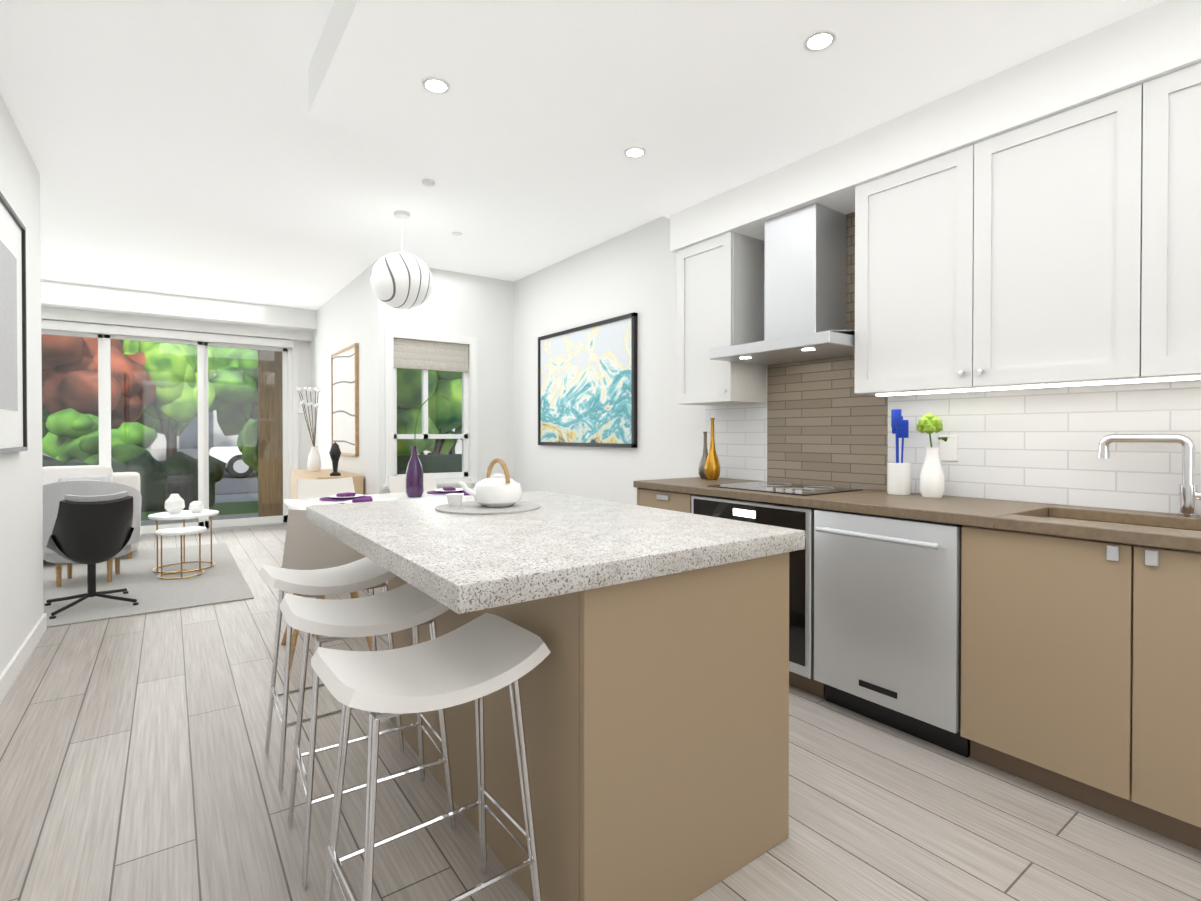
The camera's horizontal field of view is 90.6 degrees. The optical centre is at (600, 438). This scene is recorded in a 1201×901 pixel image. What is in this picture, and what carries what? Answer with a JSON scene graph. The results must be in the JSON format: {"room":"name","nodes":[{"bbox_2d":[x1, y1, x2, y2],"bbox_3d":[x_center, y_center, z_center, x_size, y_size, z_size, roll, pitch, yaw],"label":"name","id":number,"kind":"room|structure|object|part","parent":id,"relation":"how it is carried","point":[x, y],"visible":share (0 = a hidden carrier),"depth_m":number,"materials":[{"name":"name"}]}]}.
{"room":"dining room and kitchen","nodes":[
{"label":"dining room and kitchen","id":0,"kind":"room"},
{"bbox_2d":[0,94,43,674],"bbox_3d":[-1.278,-0.199,0.584,0.120,2.800,7.500,0,1,-36],"label":"wall","id":1,"kind":"structure","parent":0,"point":[21,550],"depth_m":3.22,"materials":[{"name":"white paint"}]},
{"bbox_2d":[0,192,27,453],"bbox_3d":[-2.744,-0.517,2.730,0.030,1.160,0.900,0,1,-36],"label":"picture frame","id":2,"kind":"object","parent":1,"relation":"attached to","point":[13,378],"visible":1,"depth_m":2.88,"materials":[{"name":"black"}]},
{"bbox_2d":[0,613,46,702],"bbox_3d":[-1.224,1.151,0.635,0.014,0.100,7.500,0,1,-36],"label":"baseboard","id":3,"kind":"structure","parent":1,"relation":"attached to","point":[12,669],"depth_m":3.01,"materials":[{"name":"white wood"}]},
{"bbox_2d":[292,341,310,469],"bbox_3d":[-5.711,-0.251,6.769,4.380,2.800,0.120,0,1,-36],"label":"wall","id":4,"kind":"structure","parent":0,"point":[304,365],"depth_m":7.96,"materials":[{"name":"white paint"}]},
{"bbox_2d":[41,330,298,536],"bbox_3d":[-5.635,-0.097,6.810,3.910,2.490,0.126,0,1,-36],"label":"sliding door","id":5,"kind":"structure","parent":4,"relation":"attached to","point":[290,384],"depth_m":7.31,"materials":[{"name":"white"}]},
{"bbox_2d":[298,404,303,413],"bbox_3d":[-3.995,-0.401,7.928,0.080,0.120,0.019,0,1,-36],"label":"switch","id":6,"kind":"object","parent":4,"relation":"attached to","point":[300,408],"visible":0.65,"depth_m":7.92,"materials":[{"name":"white plastic"}]},
{"bbox_2d":[0,0,661,309],"bbox_3d":[-1.796,-1.666,2.544,6.000,0.100,11.540,0,1,-36],"label":"ceiling","id":7,"kind":"structure","parent":0,"point":[193,148],"depth_m":3.66,"materials":[{"name":"white paint"}]},
{"bbox_2d":[41,279,316,341],"bbox_3d":[-5.552,-1.469,6.540,4.380,0.359,0.419,0,1,-36],"label":"beam","id":8,"kind":"structure","parent":7,"relation":"attached to","point":[76,302],"depth_m":6.85,"materials":[{"name":"white paint"}]},
{"bbox_2d":[41,319,292,348],"bbox_3d":[-5.241,-1.238,6.965,2.940,0.100,0.096,0,1,-36],"label":"valance","id":9,"kind":"object","parent":8,"relation":"attached to","point":[54,325],"visible":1,"depth_m":6.97,"materials":[{"name":"white fabric"}]},
{"bbox_2d":[370,210,432,308],"bbox_3d":[-1.434,-1.286,4.294,0.430,0.688,0.430,0,1,-36],"label":"pendant lamp","id":10,"kind":"object","parent":7,"relation":"hanging from","point":[399,280],"visible":1,"depth_m":4.15,"materials":[{"name":"white"}]},
{"bbox_2d":[422,179,434,186],"bbox_3d":[-1.084,-1.614,3.742,0.080,0.024,0.080,0,1,-36],"label":"smoke detector","id":11,"kind":"object","parent":7,"relation":"attached to","point":[428,182],"visible":1,"depth_m":3.72,"materials":[{"name":"white plastic"}]},
{"bbox_2d":[452,232,461,235],"bbox_3d":[-1.143,-1.630,4.725,0.080,0.008,0.080,0,1,-36],"label":"sprinkler head","id":12,"kind":"object","parent":7,"relation":"attached to","point":[456,234],"visible":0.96,"depth_m":4.72},
{"bbox_2d":[310,262,374,494],"bbox_3d":[-2.999,-0.252,6.837,0.152,2.800,3.200,0,1,-36],"label":"wall","id":13,"kind":"structure","parent":0,"point":[345,316],"depth_m":6.29,"materials":[{"name":"white paint"}]},
{"bbox_3d":[-2.772,-0.398,6.420,0.030,1.140,1.100,0,1,-36],"label":"framed line art","id":14,"kind":"part","parent":13,"relation":"part of"},
{"bbox_2d":[375,259,513,493],"bbox_3d":[-1.500,-0.244,5.874,1.380,2.800,0.120,0,1,-36],"label":"wall","id":15,"kind":"structure","parent":0,"point":[481,308],"depth_m":6.00,"materials":[{"name":"white paint"}]},
{"bbox_2d":[383,328,479,493],"bbox_3d":[-1.633,-0.253,5.747,0.945,1.530,0.170,0,1,-36],"label":"window","id":16,"kind":"structure","parent":15,"relation":"in","point":[392,436],"depth_m":5.73,"materials":[{"name":"white"}]},
{"bbox_2d":[394,338,468,372],"bbox_3d":[-1.624,-0.802,5.730,0.745,0.280,0.030,0,1,-36],"label":"window blind","id":17,"kind":"object","parent":16,"relation":"attached to","point":[426,355],"visible":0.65,"depth_m":5.71,"materials":[{"name":"fabric"}]},
{"bbox_2d":[0,525,1200,900],"bbox_3d":[-1.796,1.234,2.568,6.000,0.100,11.540,0,1,-36],"label":"floor","id":18,"kind":"structure","parent":0,"point":[136,763],"depth_m":1.93,"materials":[{"name":"grey wood"}]},
{"bbox_2d":[43,543,253,627],"bbox_3d":[-4.533,1.161,4.565,2.980,0.012,2.690,0,1,-36],"label":"rug","id":19,"kind":"object","parent":18,"relation":"on","point":[222,580],"visible":0.77,"depth_m":4.68,"materials":[{"name":"fabric"}]},
{"bbox_2d":[42,465,140,559],"bbox_3d":[-5.561,0.708,5.422,2.130,0.880,0.950,0,1,-36],"label":"sofa","id":20,"kind":"object","parent":19,"relation":"on","point":[55,474],"visible":0.21,"depth_m":5.86,"materials":[{"name":"fabric"}]},
{"bbox_2d":[45,491,138,618],"bbox_3d":[-3.489,0.757,4.085,0.633,0.804,0.461,0,1,44],"label":"lounge chair","id":21,"kind":"object","parent":19,"relation":"on","point":[90,531],"visible":1,"depth_m":3.94,"materials":[{"name":"black leather"}]},
{"bbox_2d":[43,480,141,586],"bbox_3d":[-4.158,0.734,4.821,0.684,0.839,0.612,0,1,-30],"label":"tub chair","id":22,"kind":"object","parent":19,"relation":"on","point":[54,494],"visible":0.35,"depth_m":4.60,"materials":[{"name":"grey fabric"}]},
{"bbox_2d":[154,526,206,579],"bbox_3d":[-3.542,0.956,5.019,0.360,0.385,0.360,0,1,-36],"label":"side table","id":23,"kind":"object","parent":19,"relation":"on","point":[180,531],"visible":1,"depth_m":4.98,"materials":[{"name":"white stone"}]},
{"bbox_2d":[148,510,218,573],"bbox_3d":[-3.705,0.904,5.295,0.520,0.485,0.520,0,0,-6],"label":"side table","id":24,"kind":"object","parent":19,"relation":"on","point":[185,514],"visible":0.9,"depth_m":5.21,"materials":[{"name":"white stone"}]},
{"bbox_2d":[164,494,203,513],"bbox_3d":[-3.731,0.575,5.332,0.295,0.170,0.173,0,1,-36],"label":"decor","id":25,"kind":"object","parent":24,"relation":"on","point":[174,503],"visible":1,"depth_m":5.27,"materials":[{"name":"white ceramic"}]},
{"bbox_2d":[279,508,371,670],"bbox_3d":[-1.482,0.758,3.246,0.474,0.852,0.638,0,1,-30],"label":"dining chair","id":26,"kind":"object","parent":18,"relation":"on","point":[309,545],"visible":0.33,"depth_m":3.04,"materials":[{"name":"white"}]},
{"bbox_2d":[291,469,362,498],"bbox_3d":[-2.890,0.753,6.220,0.432,0.800,1.400,0,1,-36],"label":"sideboard","id":27,"kind":"object","parent":18,"relation":"on","point":[296,475],"visible":0.21,"depth_m":6.04,"materials":[{"name":"brown wood"}]},
{"bbox_2d":[296,387,320,471],"bbox_3d":[-3.155,-0.116,6.424,0.252,0.933,0.442,0,1,-36],"label":"vase","id":28,"kind":"object","parent":27,"relation":"on","point":[314,462],"visible":1,"depth_m":6.42,"materials":[{"name":"white ceramic"}]},
{"bbox_2d":[329,442,340,475],"bbox_3d":[-2.582,0.191,5.784,0.110,0.330,0.110,0,1,-36],"label":"sculpture","id":29,"kind":"object","parent":27,"relation":"on","point":[335,452],"visible":1,"depth_m":5.75,"materials":[{"name":"black metal"}]},
{"bbox_2d":[258,557,403,791],"bbox_3d":[-1.003,0.824,2.239,0.473,0.715,0.323,0,1,-37],"label":"stool","id":30,"kind":"object","parent":18,"relation":"on","point":[365,573],"visible":0.73,"depth_m":2.17,"materials":[{"name":"white plastic"}]},
{"bbox_2d":[298,477,368,592],"bbox_3d":[-2.098,0.746,4.649,0.474,0.852,0.638,0,1,-34],"label":"dining chair","id":31,"kind":"object","parent":18,"relation":"on","point":[311,488],"visible":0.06,"depth_m":4.86,"materials":[{"name":"white"}]},
{"bbox_2d":[280,583,455,887],"bbox_3d":[-0.701,0.828,1.815,0.473,0.715,0.323,0,1,-34],"label":"stool","id":32,"kind":"object","parent":18,"relation":"on","point":[405,606],"visible":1,"depth_m":1.76,"materials":[{"name":"white plastic"}]},
{"bbox_2d":[284,488,473,636],"bbox_3d":[-1.343,0.797,4.254,1.520,0.754,0.860,0,1,-36],"label":"dining table","id":33,"kind":"object","parent":18,"relation":"on","point":[301,503],"visible":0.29,"depth_m":4.14,"materials":[{"name":"white wood"}]},
{"bbox_2d":[319,492,371,500],"bbox_3d":[-1.796,0.400,4.194,0.340,0.038,0.340,0,1,-36],"label":"place setting","id":34,"kind":"object","parent":33,"relation":"on","point":[347,496],"visible":1,"depth_m":4.15,"materials":[{"name":"purple fabric"}]},
{"bbox_2d":[337,498,380,503],"bbox_3d":[-1.537,0.403,3.838,0.340,0.038,0.340,0,1,-36],"label":"place setting","id":35,"kind":"object","parent":33,"relation":"on","point":[356,500],"visible":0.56,"depth_m":3.81,"materials":[{"name":"purple fabric"}]},
{"bbox_2d":[406,395,450,496],"bbox_3d":[-1.255,0.044,4.381,0.362,0.747,0.137,0,1,-36],"label":"vase","id":36,"kind":"object","parent":33,"relation":"on","point":[414,480],"visible":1,"depth_m":4.27,"materials":[{"name":"purple glass"}]},
{"bbox_2d":[427,487,464,493],"bbox_3d":[-1.181,0.397,4.641,0.340,0.038,0.340,0,1,-36],"label":"place setting","id":37,"kind":"object","parent":33,"relation":"on","point":[445,490],"visible":0.92,"depth_m":4.59,"materials":[{"name":"purple fabric"}]},
{"bbox_2d":[388,473,436,492],"bbox_3d":[-1.504,0.743,5.081,0.474,0.852,0.638,0,1,-40],"label":"dining chair","id":38,"kind":"object","parent":18,"relation":"on","point":[397,484],"visible":0.1,"depth_m":5.23,"materials":[{"name":"white"}]},
{"bbox_2d":[311,613,550,900],"bbox_3d":[-0.388,0.831,1.376,0.473,0.715,0.323,0,1,-38],"label":"stool","id":39,"kind":"object","parent":18,"relation":"on","point":[478,659],"visible":1,"depth_m":1.35,"materials":[{"name":"white plastic"}]},
{"bbox_2d":[388,555,788,900],"bbox_3d":[-0.168,0.757,2.153,0.752,0.862,1.480,0,1,-36],"label":"kitchen island","id":40,"kind":"object","parent":18,"relation":"on","point":[654,688],"depth_m":1.51,"materials":[{"name":"beige wood"}]},
{"bbox_2d":[306,491,804,614],"bbox_3d":[-0.284,0.297,2.065,1.085,0.056,1.540,0,1,-36],"label":"island countertop","id":41,"kind":"structure","parent":40,"relation":"on","point":[470,564],"depth_m":1.59,"materials":[{"name":"white stone"}]},
{"bbox_2d":[435,458,539,514],"bbox_3d":[-0.434,0.169,2.301,0.400,0.193,0.400,0,1,-36],"label":"tea set","id":42,"kind":"object","parent":41,"relation":"on","point":[498,493],"visible":1,"depth_m":2.24,"materials":[{"name":"ceramic"}]},
{"bbox_2d":[637,485,764,512],"bbox_3d":[0.605,0.735,3.638,0.607,0.880,0.466,0,1,-36],"label":"base cabinet","id":43,"kind":"object","parent":18,"relation":"on","point":[681,502],"depth_m":3.29,"materials":[{"name":"beige wood"}]},
{"bbox_2d":[633,477,764,492],"bbox_3d":[0.593,0.275,3.629,0.632,0.040,0.470,0,1,-36],"label":"countertop","id":44,"kind":"structure","parent":43,"relation":"on","point":[674,485],"depth_m":3.44,"materials":[{"name":"brown wood"}]},
{"bbox_2d":[698,432,707,478],"bbox_3d":[0.669,0.103,3.794,0.088,0.300,0.087,0,1,-36],"label":"bottle","id":45,"kind":"object","parent":44,"relation":"on","point":[701,471],"visible":0.75,"depth_m":3.78,"materials":[{"name":"grey metal"}]},
{"bbox_2d":[704,418,720,479],"bbox_3d":[0.695,0.061,3.689,0.100,0.385,0.098,0,1,-36],"label":"bottle","id":46,"kind":"object","parent":44,"relation":"on","point":[712,468],"visible":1,"depth_m":3.66,"materials":[{"name":"gold glass"}]},
{"bbox_2d":[691,495,813,678],"bbox_3d":[0.925,0.691,3.108,0.651,0.767,0.752,0,1,-36],"label":"range oven","id":47,"kind":"object","parent":43,"relation":"in","point":[801,612],"visible":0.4,"depth_m":2.71,"materials":[{"name":"black metal"}]},
{"bbox_2d":[960,525,1200,850],"bbox_3d":[1.830,0.749,1.953,0.607,0.880,0.950,0,1,-36],"label":"base cabinet","id":48,"kind":"object","parent":18,"relation":"on","point":[1081,654],"depth_m":1.86,"materials":[{"name":"beige wood"}]},
{"bbox_2d":[809,490,1200,552],"bbox_3d":[2.384,0.296,1.165,0.632,0.040,4.086,0,1,-36],"label":"countertop","id":49,"kind":"structure","parent":48,"relation":"on","point":[1011,516],"depth_m":2.14,"materials":[{"name":"brown wood"}]},
{"bbox_2d":[814,508,969,757],"bbox_3d":[1.339,0.745,2.555,0.653,0.878,0.592,0,1,-36],"label":"dishwasher","id":50,"kind":"object","parent":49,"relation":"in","point":[887,620],"visible":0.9,"depth_m":2.35,"materials":[{"name":"silver metal"}]},
{"bbox_2d":[887,409,910,494],"bbox_3d":[1.416,0.060,2.817,0.104,0.402,0.105,0,1,-36],"label":"utensil crock","id":51,"kind":"object","parent":49,"relation":"on","point":[898,478],"visible":1,"depth_m":2.79,"materials":[{"name":"white ceramic"}]},
{"bbox_2d":[917,413,947,497],"bbox_3d":[1.515,0.071,2.708,0.148,0.382,0.113,0,1,-36],"label":"flower vase","id":52,"kind":"object","parent":49,"relation":"on","point":[932,480],"visible":1,"depth_m":2.67,"materials":[{"name":"white ceramic"}]},
{"bbox_2d":[1037,513,1200,528],"bbox_3d":[1.843,0.400,1.918,0.394,0.205,0.805,0,1,-36],"label":"sink","id":53,"kind":"object","parent":49,"relation":"in","point":[1076,516],"depth_m":2.16,"materials":[{"name":"silver metal"}]},
{"bbox_2d":[1097,434,1200,517],"bbox_3d":[1.991,0.124,2.102,0.056,0.286,0.371,0,1,-36],"label":"faucet","id":54,"kind":"object","parent":49,"relation":"on","point":[1189,495],"visible":1,"depth_m":2.05,"materials":[{"name":"silver metal"}]},
{"bbox_2d":[308,0,1164,217],"bbox_3d":[1.291,-1.503,1.130,2.430,0.199,5.380,0,1,-36],"label":"ceiling","id":55,"kind":"structure","parent":0,"point":[698,101],"depth_m":2.30,"materials":[{"name":"white paint"}]},
{"bbox_2d":[422,77,449,93],"bbox_3d":[-0.657,-1.411,2.373,0.110,0.006,0.110,0,1,-36],"label":"recessed light","id":56,"kind":"object","parent":55,"relation":"in","point":[436,85],"visible":1,"depth_m":2.37,"materials":[{"name":"white"}]},
{"bbox_2d":[624,147,645,157],"bbox_3d":[0.170,-1.416,2.937,0.110,0.006,0.110,0,1,-36],"label":"recessed light","id":57,"kind":"object","parent":55,"relation":"in","point":[634,152],"visible":1,"depth_m":2.93,"materials":[{"name":"white"}]},
{"bbox_2d":[803,30,835,51],"bbox_3d":[0.775,-1.409,2.103,0.110,0.006,0.110,0,1,-36],"label":"recessed light","id":58,"kind":"object","parent":55,"relation":"in","point":[819,40],"visible":1,"depth_m":2.10,"materials":[{"name":"white"}]},
{"bbox_2d":[670,0,1200,252],"bbox_3d":[2.150,-1.294,1.731,0.335,0.227,5.340,0,1,-36],"label":"soffit beam","id":59,"kind":"structure","parent":55,"relation":"attached to","point":[1160,39],"depth_m":2.38,"materials":[{"name":"white paint"}]},
{"bbox_2d":[514,216,1200,515],"bbox_3d":[1.523,-0.219,2.990,0.120,2.800,8.340,0,1,-36],"label":"wall","id":60,"kind":"structure","parent":0,"point":[632,271],"depth_m":4.80,"materials":[{"name":"white paint"}]},
{"bbox_2d":[538,312,636,447],"bbox_3d":[-0.161,-0.458,5.170,0.035,1.040,1.470,0,1,-36],"label":"framed painting","id":61,"kind":"object","parent":60,"relation":"attached to","point":[587,384],"visible":1,"depth_m":5.06,"materials":[{"name":"black"}]},
{"bbox_2d":[677,232,765,405],"bbox_3d":[0.743,-0.708,3.687,0.312,0.976,0.450,0,1,-36],"label":"upper cabinet","id":62,"kind":"object","parent":60,"relation":"attached to","point":[721,279],"depth_m":3.55,"materials":[{"name":"white wood"}]},
{"bbox_2d":[709,203,854,364],"bbox_3d":[1.022,-0.815,3.143,0.495,0.754,0.745,0,1,-36],"label":"range hood","id":63,"kind":"object","parent":60,"relation":"attached to","point":[805,289],"visible":0.92,"depth_m":3.08,"materials":[{"name":"silver metal"}]},
{"bbox_2d":[706,212,1200,514],"bbox_3d":[2.274,-0.456,1.840,0.013,1.451,5.320,0,1,-36],"label":"tile backsplash","id":64,"kind":"structure","parent":60,"relation":"attached to","point":[820,422],"depth_m":2.65,"materials":[{"name":"white tile"}]},
{"bbox_2d":[939,435,957,461],"bbox_3d":[1.608,0.043,2.745,0.008,0.120,0.080,0,1,-36],"label":"outlet","id":65,"kind":"object","parent":64,"relation":"attached to","point":[948,449],"visible":0.81,"depth_m":2.74,"materials":[{"name":"white plastic"}]},
{"bbox_2d":[854,96,1112,395],"bbox_3d":[1.641,-0.697,2.452,0.312,0.976,1.084,0,1,-36],"label":"upper cabinet","id":66,"kind":"object","parent":60,"relation":"attached to","point":[1062,249],"depth_m":2.34,"materials":[{"name":"white wood"}]},
{"bbox_2d":[1109,62,1200,383],"bbox_3d":[2.222,-0.690,1.652,0.312,0.976,1.148,0,1,-36],"label":"upper cabinet","id":67,"kind":"object","parent":60,"relation":"attached to","point":[1155,125],"depth_m":1.95,"materials":[{"name":"white wood"}]},
{"label":"outside","id":68,"kind":"structure","parent":0,"visible":0},
{"bbox_2d":[141,461,257,514],"bbox_3d":[-15.393,1.027,29.475,70.000,0.100,54.380,0,1,-36],"label":"ground","id":69,"kind":"structure","parent":68,"point":[224,497],"depth_m":12.25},
{"bbox_2d":[42,339,123,438],"bbox_3d":[-16.954,-2.025,17.473,6.829,6.366,7.183,0,1,-36],"label":"tree","id":70,"kind":"object","parent":69,"relation":"on","point":[44,422],"depth_m":16.43,"materials":[{"name":"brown plant"}]},
{"bbox_2d":[41,334,155,427],"bbox_3d":[-12.043,-1.168,13.492,3.613,4.721,3.471,0,1,-36],"label":"tree","id":71,"kind":"object","parent":69,"relation":"on","point":[119,364],"depth_m":12.73,"materials":[{"name":"brown plant"}]},
{"bbox_2d":[42,408,157,464],"bbox_3d":[-8.832,0.342,10.458,1.674,1.752,1.618,0,1,-36],"label":"tree","id":72,"kind":"object","parent":69,"relation":"on","point":[81,454],"depth_m":10.13,"materials":[{"name":"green plant"}]},
{"bbox_2d":[42,451,226,511],"bbox_3d":[-6.817,0.662,9.979,11.045,0.960,0.800,0,1,-36],"label":"hedge","id":73,"kind":"object","parent":69,"relation":"on","point":[158,496],"depth_m":9.37,"materials":[{"name":"green plant"}]},
{"bbox_2d":[123,340,216,458],"bbox_3d":[-11.294,-0.817,15.434,2.257,3.985,2.702,0,1,-36],"label":"tree","id":74,"kind":"object","parent":69,"relation":"on","point":[167,372],"depth_m":14.72,"materials":[{"name":"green plant"}]},
{"bbox_2d":[111,344,257,454],"bbox_3d":[-15.789,-1.996,22.014,6.937,6.231,6.204,0,1,-36],"label":"tree","id":75,"kind":"object","parent":69,"relation":"on","point":[221,416],"depth_m":21.94,"materials":[{"name":"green plant"}]},
{"bbox_2d":[141,508,257,525],"bbox_3d":[-5.931,1.190,8.105,8.180,0.095,2.280,0,1,-36],"label":"patio slab","id":76,"kind":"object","parent":69,"relation":"on","point":[254,512],"depth_m":8.72,"materials":[{"name":"grey concrete"}]},
{"bbox_2d":[163,455,195,509],"bbox_3d":[-6.120,0.692,8.642,0.392,0.922,0.404,0,1,-36],"label":"planter","id":77,"kind":"object","parent":76,"relation":"on","point":[184,493],"depth_m":8.52,"materials":[{"name":"grey"}]},
{"bbox_2d":[258,350,282,516],"bbox_3d":[-4.658,-0.355,8.449,0.340,3.020,0.300,0,1,-36],"label":"porch column","id":78,"kind":"structure","parent":76,"relation":"on","point":[268,504],"depth_m":8.31,"materials":[{"name":"brown wood"}]},
{"bbox_2d":[209,446,252,477],"bbox_3d":[-9.322,0.374,18.046,4.410,1.400,1.840,0,1,-36],"label":"car","id":79,"kind":"object","parent":69,"relation":"on","point":[246,469],"depth_m":16.38,"materials":[{"name":"white paint"}]},
{"bbox_2d":[209,348,257,420],"bbox_3d":[-12.845,-1.660,21.646,4.612,5.566,4.779,0,1,-36],"label":"tree","id":80,"kind":"object","parent":69,"relation":"on","point":[239,390],"depth_m":19.99,"materials":[{"name":"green plant"}]},
{"bbox_2d":[237,418,257,476],"bbox_3d":[-5.908,0.422,10.539,0.909,1.591,0.950,0,1,-36],"label":"tree","id":81,"kind":"object","parent":69,"relation":"on","point":[246,449],"depth_m":10.12,"materials":[{"name":"green plant"}]},
{"bbox_2d":[42,410,461,460],"bbox_3d":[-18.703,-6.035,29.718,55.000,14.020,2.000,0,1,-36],"label":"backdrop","id":82,"kind":"object","parent":69,"relation":"on","point":[212,436],"depth_m":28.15,"materials":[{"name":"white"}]},
{"bbox_2d":[397,454,461,473],"bbox_3d":[-1.262,0.675,7.774,3.650,0.970,0.700,0,1,-36],"label":"hedge","id":83,"kind":"object","parent":69,"relation":"on","point":[454,464],"depth_m":6.91,"materials":[{"name":"green plant"}]},
{"bbox_2d":[397,368,461,454],"bbox_3d":[-2.762,-0.406,9.797,3.052,3.259,2.824,0,1,-36],"label":"tree","id":84,"kind":"object","parent":69,"relation":"on","point":[410,381],"depth_m":8.77,"materials":[{"name":"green plant"}]},
{"bbox_2d":[448,428,457,453],"bbox_3d":[-3.386,-1.155,13.228,5.191,4.698,4.687,0,1,-36],"label":"tree","id":85,"kind":"object","parent":69,"relation":"on","point":[452,449],"depth_m":13.10,"materials":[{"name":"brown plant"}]}
]}

